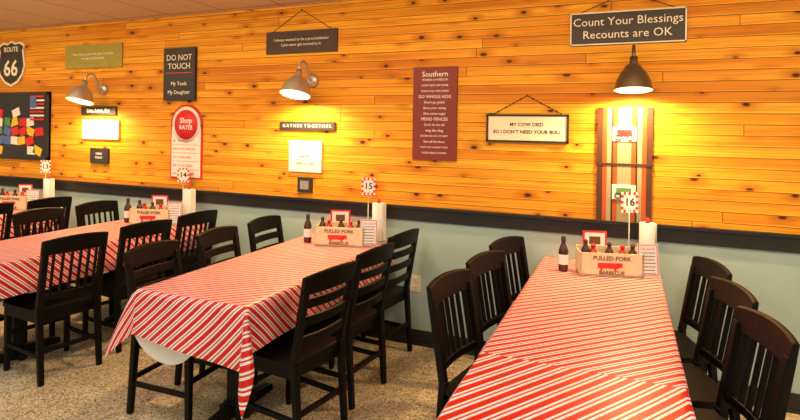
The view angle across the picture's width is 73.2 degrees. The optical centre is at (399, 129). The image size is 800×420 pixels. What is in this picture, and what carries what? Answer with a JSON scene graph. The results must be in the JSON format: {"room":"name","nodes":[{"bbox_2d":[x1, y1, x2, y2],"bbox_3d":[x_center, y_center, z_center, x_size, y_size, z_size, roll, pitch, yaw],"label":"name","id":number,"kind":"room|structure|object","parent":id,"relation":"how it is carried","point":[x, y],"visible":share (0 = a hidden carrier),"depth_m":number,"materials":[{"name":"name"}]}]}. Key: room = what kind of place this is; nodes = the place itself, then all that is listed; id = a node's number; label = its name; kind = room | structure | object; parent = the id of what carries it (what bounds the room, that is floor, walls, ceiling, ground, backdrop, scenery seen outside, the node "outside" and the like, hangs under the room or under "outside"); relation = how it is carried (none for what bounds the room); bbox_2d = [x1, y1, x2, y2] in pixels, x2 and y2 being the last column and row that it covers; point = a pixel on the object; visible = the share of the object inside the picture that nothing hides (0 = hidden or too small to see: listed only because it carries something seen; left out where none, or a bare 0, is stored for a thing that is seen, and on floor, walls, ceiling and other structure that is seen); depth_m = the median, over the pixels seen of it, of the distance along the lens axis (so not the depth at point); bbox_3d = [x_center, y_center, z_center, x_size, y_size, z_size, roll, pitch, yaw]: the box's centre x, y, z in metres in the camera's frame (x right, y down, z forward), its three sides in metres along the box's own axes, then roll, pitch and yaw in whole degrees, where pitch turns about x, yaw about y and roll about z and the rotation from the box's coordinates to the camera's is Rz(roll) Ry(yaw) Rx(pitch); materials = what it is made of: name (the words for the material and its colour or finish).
{"room":"barbecue restaurant","nodes":[
{"label":"barbecue restaurant","id":0,"kind":"room"},
{"bbox_2d":[0,0,355,31],"bbox_3d":[-2.712,-1.109,1.120,13.600,0.100,7.900,1,0,23],"label":"ceiling","id":1,"kind":"structure","parent":0,"point":[14,14],"depth_m":4.69,"materials":[{"name":"tile"}]},
{"bbox_2d":[0,0,799,393],"bbox_3d":[-1.238,0.273,4.695,13.600,2.615,0.150,1,0,23],"label":"wall","id":2,"kind":"structure","parent":0,"point":[724,100],"depth_m":3.90,"materials":[{"name":"brown wood"}]},
{"bbox_2d":[0,41,25,86],"bbox_3d":[-4.218,-0.720,5.854,0.451,0.500,0.021,1,0,23],"label":"route sign","id":3,"kind":"object","parent":2,"relation":"attached to","point":[12,54],"visible":1,"depth_m":5.84,"materials":[{"name":"black metal"}]},
{"bbox_2d":[0,92,50,160],"bbox_3d":[-4.360,-0.051,5.901,1.550,0.720,0.036,1,0,23],"label":"sign","id":4,"kind":"object","parent":2,"relation":"attached to","point":[25,117],"visible":0.99,"depth_m":5.74,"materials":[{"name":"black paper"}]},
{"bbox_2d":[65,73,107,104],"bbox_3d":[-2.998,-0.396,5.154,0.240,0.316,0.370,1,0,23],"label":"sconce","id":5,"kind":"object","parent":2,"relation":"attached to","point":[81,94],"visible":1,"depth_m":5.11,"materials":[{"name":"metal"}]},
{"bbox_2d":[65,42,122,68],"bbox_3d":[-3.054,-0.735,5.368,0.800,0.235,0.019,1,0,23],"label":"sign","id":6,"kind":"object","parent":2,"relation":"attached to","point":[105,55],"visible":1,"depth_m":5.35,"materials":[{"name":"green wood"}]},
{"bbox_2d":[81,106,116,114],"bbox_3d":[-2.980,-0.191,5.334,0.480,0.085,0.019,1,0,23],"label":"eat sign","id":7,"kind":"object","parent":2,"relation":"attached to","point":[85,110],"visible":1,"depth_m":5.32,"materials":[{"name":"black wood"}]},
{"bbox_2d":[90,148,109,163],"bbox_3d":[-2.969,0.254,5.326,0.250,0.150,0.019,1,0,23],"label":"sign","id":8,"kind":"object","parent":2,"relation":"attached to","point":[97,155],"visible":1,"depth_m":5.31,"materials":[{"name":"black wood"}]},
{"bbox_2d":[82,120,119,139],"bbox_3d":[-2.955,-0.005,5.322,0.500,0.190,0.019,1,0,23],"label":"sign","id":9,"kind":"object","parent":2,"relation":"attached to","point":[91,129],"visible":1,"depth_m":5.31,"materials":[{"name":"white paper"}]},
{"bbox_2d":[163,47,197,100],"bbox_3d":[-2.009,-0.511,4.923,0.370,0.480,0.032,1,0,23],"label":"sign","id":10,"kind":"object","parent":2,"relation":"attached to","point":[180,64],"visible":1,"depth_m":4.90,"materials":[{"name":"black wood"}]},
{"bbox_2d":[170,104,202,179],"bbox_3d":[-1.942,0.104,4.897,0.370,0.675,0.021,1,0,23],"label":"sign","id":11,"kind":"object","parent":2,"relation":"attached to","point":[186,150],"visible":0.96,"depth_m":4.88,"materials":[{"name":"white paper"}]},
{"bbox_2d":[279,60,318,99],"bbox_3d":[-0.784,-0.396,4.227,0.240,0.316,0.370,1,0,23],"label":"sconce","id":12,"kind":"object","parent":2,"relation":"attached to","point":[296,87],"visible":1,"depth_m":4.20,"materials":[{"name":"metal"}]},
{"bbox_2d":[266,9,337,54],"bbox_3d":[-0.811,-0.814,4.431,0.680,0.361,0.020,1,0,23],"label":"sign","id":13,"kind":"object","parent":2,"relation":"attached to","point":[315,40],"visible":1,"depth_m":4.42,"materials":[{"name":"metal"}]},
{"bbox_2d":[297,177,312,192],"bbox_3d":[-0.777,0.449,4.406,0.135,0.120,0.023,1,0,23],"label":"square sign","id":14,"kind":"object","parent":2,"relation":"attached to","point":[304,184],"visible":1,"depth_m":4.39,"materials":[{"name":"metal"}]},
{"bbox_2d":[289,140,322,172],"bbox_3d":[-0.773,0.214,4.407,0.310,0.255,0.021,1,0,23],"label":"sign","id":15,"kind":"object","parent":2,"relation":"attached to","point":[304,156],"visible":1,"depth_m":4.39,"materials":[{"name":"white paper"}]},
{"bbox_2d":[280,122,335,130],"bbox_3d":[-0.759,-0.033,4.404,0.520,0.068,0.019,1,0,23],"label":"sign","id":16,"kind":"object","parent":2,"relation":"attached to","point":[328,126],"visible":1,"depth_m":4.39,"materials":[{"name":"black wood"}]},
{"bbox_2d":[0,175,799,252],"bbox_3d":[-1.278,0.601,4.613,13.300,0.107,0.028,1,0,23],"label":"trim rail","id":17,"kind":"object","parent":2,"relation":"attached to","point":[757,240],"depth_m":3.87,"materials":[{"name":"black wood"}]},
{"bbox_2d":[410,275,419,291],"bbox_3d":[0.114,1.149,4.035,0.075,0.120,0.012,1,0,23],"label":"wall outlet","id":18,"kind":"object","parent":2,"relation":"attached to","point":[415,280],"visible":0.96,"depth_m":4.03,"materials":[{"name":"beige plastic"}]},
{"bbox_2d":[412,66,457,160],"bbox_3d":[0.257,-0.121,3.978,0.340,0.690,0.021,1,0,23],"label":"sign","id":19,"kind":"object","parent":2,"relation":"attached to","point":[435,89],"visible":1,"depth_m":3.96,"materials":[{"name":"red wood"}]},
{"bbox_2d":[74,282,799,414],"bbox_3d":[-1.292,1.524,4.614,13.300,0.110,0.026,1,0,23],"label":"baseboard","id":20,"kind":"structure","parent":2,"relation":"attached to","point":[419,337],"depth_m":4.00,"materials":[{"name":"black wood"}]},
{"bbox_2d":[486,95,568,143],"bbox_3d":[0.874,-0.079,3.719,0.560,0.331,0.025,1,0,23],"label":"sign","id":21,"kind":"object","parent":2,"relation":"attached to","point":[523,128],"visible":1,"depth_m":3.71,"materials":[{"name":"metal"}]},
{"bbox_2d":[596,107,652,222],"bbox_3d":[1.445,0.223,3.474,0.338,0.735,0.032,1,0,23],"label":"wall decoration","id":22,"kind":"object","parent":2,"relation":"attached to","point":[624,135],"visible":0.81,"depth_m":3.47,"materials":[{"name":"beige paint"}]},
{"bbox_2d":[570,0,686,46],"bbox_3d":[1.461,-0.726,3.477,0.690,0.341,0.027,1,0,23],"label":"sign","id":23,"kind":"object","parent":2,"relation":"attached to","point":[669,24],"visible":1,"depth_m":3.46,"materials":[{"name":"metal"}]},
{"bbox_2d":[614,45,652,93],"bbox_3d":[1.438,-0.377,3.318,0.223,0.303,0.333,1,0,23],"label":"sconce","id":24,"kind":"object","parent":2,"relation":"attached to","point":[633,79],"visible":1,"depth_m":3.23,"materials":[{"name":"brown metal"}]},
{"bbox_2d":[0,283,799,419],"bbox_3d":[-2.755,1.606,1.120,13.600,0.100,7.900,1,0,23],"label":"floor","id":25,"kind":"structure","parent":0,"point":[75,387],"depth_m":3.31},
{"bbox_2d":[0,203,13,240],"bbox_3d":[-3.773,1.085,4.758,0.536,0.911,0.433,1,0,26],"label":"chair","id":26,"kind":"object","parent":25,"relation":"on","point":[6,209],"visible":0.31,"depth_m":4.81,"materials":[{"name":"brown wood"}]},
{"bbox_2d":[0,292,27,342],"bbox_3d":[-2.983,1.098,3.814,0.536,0.911,0.433,1,0,24],"label":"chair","id":27,"kind":"object","parent":25,"relation":"on","point":[1,315],"visible":0.05,"depth_m":3.89,"materials":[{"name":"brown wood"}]},
{"bbox_2d":[0,160,64,238],"bbox_3d":[-4.135,0.918,4.805,0.910,1.232,1.868,1,0,23],"label":"table","id":28,"kind":"object","parent":25,"relation":"on","point":[25,193],"visible":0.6,"depth_m":5.34,"materials":[{"name":"fabric"}]},
{"bbox_2d":[24,196,71,293],"bbox_3d":[-3.542,1.089,5.237,0.536,0.911,0.433,1,0,26],"label":"chair","id":29,"kind":"object","parent":25,"relation":"on","point":[65,202],"visible":0.2,"depth_m":5.13,"materials":[{"name":"brown wood"}]},
{"bbox_2d":[12,207,95,336],"bbox_3d":[-2.749,1.101,4.320,0.536,0.911,0.433,1,0,22],"label":"chair","id":30,"kind":"object","parent":25,"relation":"on","point":[47,214],"visible":0.3,"depth_m":4.37,"materials":[{"name":"brown wood"}]},
{"bbox_2d":[3,231,108,386],"bbox_3d":[-2.262,1.109,3.546,0.536,0.911,0.433,1,0,30],"label":"chair","id":31,"kind":"object","parent":25,"relation":"on","point":[42,307],"visible":1,"depth_m":3.46,"materials":[{"name":"brown wood"}]},
{"bbox_2d":[75,200,123,314],"bbox_3d":[-2.549,1.105,4.804,0.536,0.911,0.433,1,0,24],"label":"chair","id":32,"kind":"object","parent":25,"relation":"on","point":[100,206],"visible":0.27,"depth_m":4.87,"materials":[{"name":"brown wood"}]},
{"bbox_2d":[0,168,203,362],"bbox_3d":[-2.434,0.945,4.091,0.931,1.232,1.880,1,0,23],"label":"table","id":33,"kind":"object","parent":25,"relation":"on","point":[20,256],"visible":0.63,"depth_m":3.85,"materials":[{"name":"fabric"}]},
{"bbox_2d":[124,198,130,221],"bbox_3d":[-2.383,0.701,4.721,0.058,0.210,0.058,1,0,23],"label":"sauce bottle","id":34,"kind":"object","parent":33,"relation":"on","point":[126,210],"depth_m":4.70,"materials":[{"name":"brown glass"}]},
{"bbox_2d":[82,219,171,352],"bbox_3d":[-2.051,1.113,4.053,0.536,0.911,0.433,1,0,30],"label":"chair","id":35,"kind":"object","parent":25,"relation":"on","point":[114,282],"visible":0.53,"depth_m":3.88,"materials":[{"name":"brown wood"}]},
{"bbox_2d":[123,239,226,419],"bbox_3d":[-1.254,1.125,3.105,0.536,0.911,0.433,1,0,20],"label":"chair","id":36,"kind":"object","parent":25,"relation":"on","point":[148,252],"visible":0.48,"depth_m":3.02,"materials":[{"name":"brown wood"}]},
{"bbox_2d":[136,210,217,276],"bbox_3d":[-1.871,1.116,4.537,0.536,0.911,0.433,1,0,26],"label":"chair","id":37,"kind":"object","parent":25,"relation":"on","point":[190,263],"visible":0.35,"depth_m":4.41,"materials":[{"name":"brown wood"}]},
{"bbox_2d":[196,226,257,384],"bbox_3d":[-1.040,1.129,3.612,0.536,0.911,0.433,1,0,20],"label":"chair","id":38,"kind":"object","parent":25,"relation":"on","point":[213,236],"visible":0.2,"depth_m":3.67,"materials":[{"name":"brown wood"}]},
{"bbox_2d":[103,178,393,419],"bbox_3d":[-0.719,0.973,3.395,0.956,1.232,1.864,1,0,23],"label":"table","id":39,"kind":"object","parent":25,"relation":"on","point":[222,313],"visible":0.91,"depth_m":2.78,"materials":[{"name":"fabric"}]},
{"bbox_2d":[304,214,311,242],"bbox_3d":[-0.686,0.728,4.011,0.058,0.210,0.058,1,0,23],"label":"sauce bottle","id":40,"kind":"object","parent":39,"relation":"on","point":[307,226],"depth_m":3.99,"materials":[{"name":"brown glass"}]},
{"bbox_2d":[247,215,283,252],"bbox_3d":[-0.843,1.132,4.100,0.536,0.911,0.433,1,0,21],"label":"chair","id":41,"kind":"object","parent":25,"relation":"on","point":[260,224],"visible":0.3,"depth_m":4.18,"materials":[{"name":"brown wood"}]},
{"bbox_2d":[235,261,356,419],"bbox_3d":[-0.551,1.137,2.856,0.536,0.911,0.433,1,0,32],"label":"chair","id":42,"kind":"object","parent":25,"relation":"on","point":[299,350],"visible":0.84,"depth_m":2.74,"materials":[{"name":"brown wood"}]},
{"bbox_2d":[305,242,394,409],"bbox_3d":[-0.350,1.140,3.336,0.536,0.911,0.433,1,0,29],"label":"chair","id":43,"kind":"object","parent":25,"relation":"on","point":[361,317],"visible":0.76,"depth_m":3.21,"materials":[{"name":"brown wood"}]},
{"bbox_2d":[353,228,418,368],"bbox_3d":[-0.177,1.143,3.842,0.536,0.911,0.433,1,0,30],"label":"chair","id":44,"kind":"object","parent":25,"relation":"on","point":[395,293],"visible":0.54,"depth_m":3.78,"materials":[{"name":"brown wood"}]},
{"bbox_2d":[426,268,481,418],"bbox_3d":[0.426,1.152,2.482,0.536,0.911,0.433,1,0,34],"label":"chair","id":45,"kind":"object","parent":25,"relation":"on","point":[447,284],"visible":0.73,"depth_m":2.57,"materials":[{"name":"brown wood"}]},
{"bbox_2d":[466,250,511,347],"bbox_3d":[0.662,1.156,2.915,0.536,0.911,0.433,1,0,39],"label":"chair","id":46,"kind":"object","parent":25,"relation":"on","point":[481,263],"visible":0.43,"depth_m":3.06,"materials":[{"name":"brown wood"}]},
{"bbox_2d":[489,236,529,325],"bbox_3d":[0.861,1.159,3.350,0.536,0.911,0.433,1,0,42],"label":"chair","id":47,"kind":"object","parent":25,"relation":"on","point":[511,245],"visible":0.26,"depth_m":3.55,"materials":[{"name":"brown wood"}]},
{"bbox_2d":[436,352,695,419],"bbox_3d":[0.367,1.226,1.283,0.935,0.760,1.391,1,0,23],"label":"table","id":48,"kind":"object","parent":25,"relation":"on","point":[495,387],"visible":1,"depth_m":1.73,"materials":[{"name":"fabric"}]},
{"bbox_2d":[478,192,688,392],"bbox_3d":[0.965,1.000,2.733,0.792,1.232,1.748,1,0,23],"label":"table","id":49,"kind":"object","parent":25,"relation":"on","point":[605,311],"visible":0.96,"depth_m":2.51,"materials":[{"name":"fabric"}]},
{"bbox_2d":[558,236,567,270],"bbox_3d":[1.002,0.755,3.305,0.058,0.210,0.058,1,0,23],"label":"sauce bottle","id":50,"kind":"object","parent":49,"relation":"on","point":[563,250],"depth_m":3.28,"materials":[{"name":"brown glass"}]},
{"bbox_2d":[674,256,732,384],"bbox_3d":[1.468,1.169,2.974,0.536,0.911,0.433,1,0,6],"label":"chair","id":51,"kind":"object","parent":25,"relation":"on","point":[700,266],"visible":0.35,"depth_m":3.03,"materials":[{"name":"brown wood"}]},
{"bbox_2d":[682,276,758,419],"bbox_3d":[1.306,1.166,2.526,0.536,0.911,0.433,1,0,7],"label":"chair","id":52,"kind":"object","parent":25,"relation":"on","point":[703,391],"visible":0.43,"depth_m":2.54,"materials":[{"name":"brown wood"}]},
{"bbox_2d":[693,306,799,419],"bbox_3d":[1.150,1.164,2.077,0.536,0.911,0.433,1,0,8],"label":"chair","id":53,"kind":"object","parent":25,"relation":"on","point":[782,348],"visible":0.87,"depth_m":2.07,"materials":[{"name":"brown wood"}]}
]}

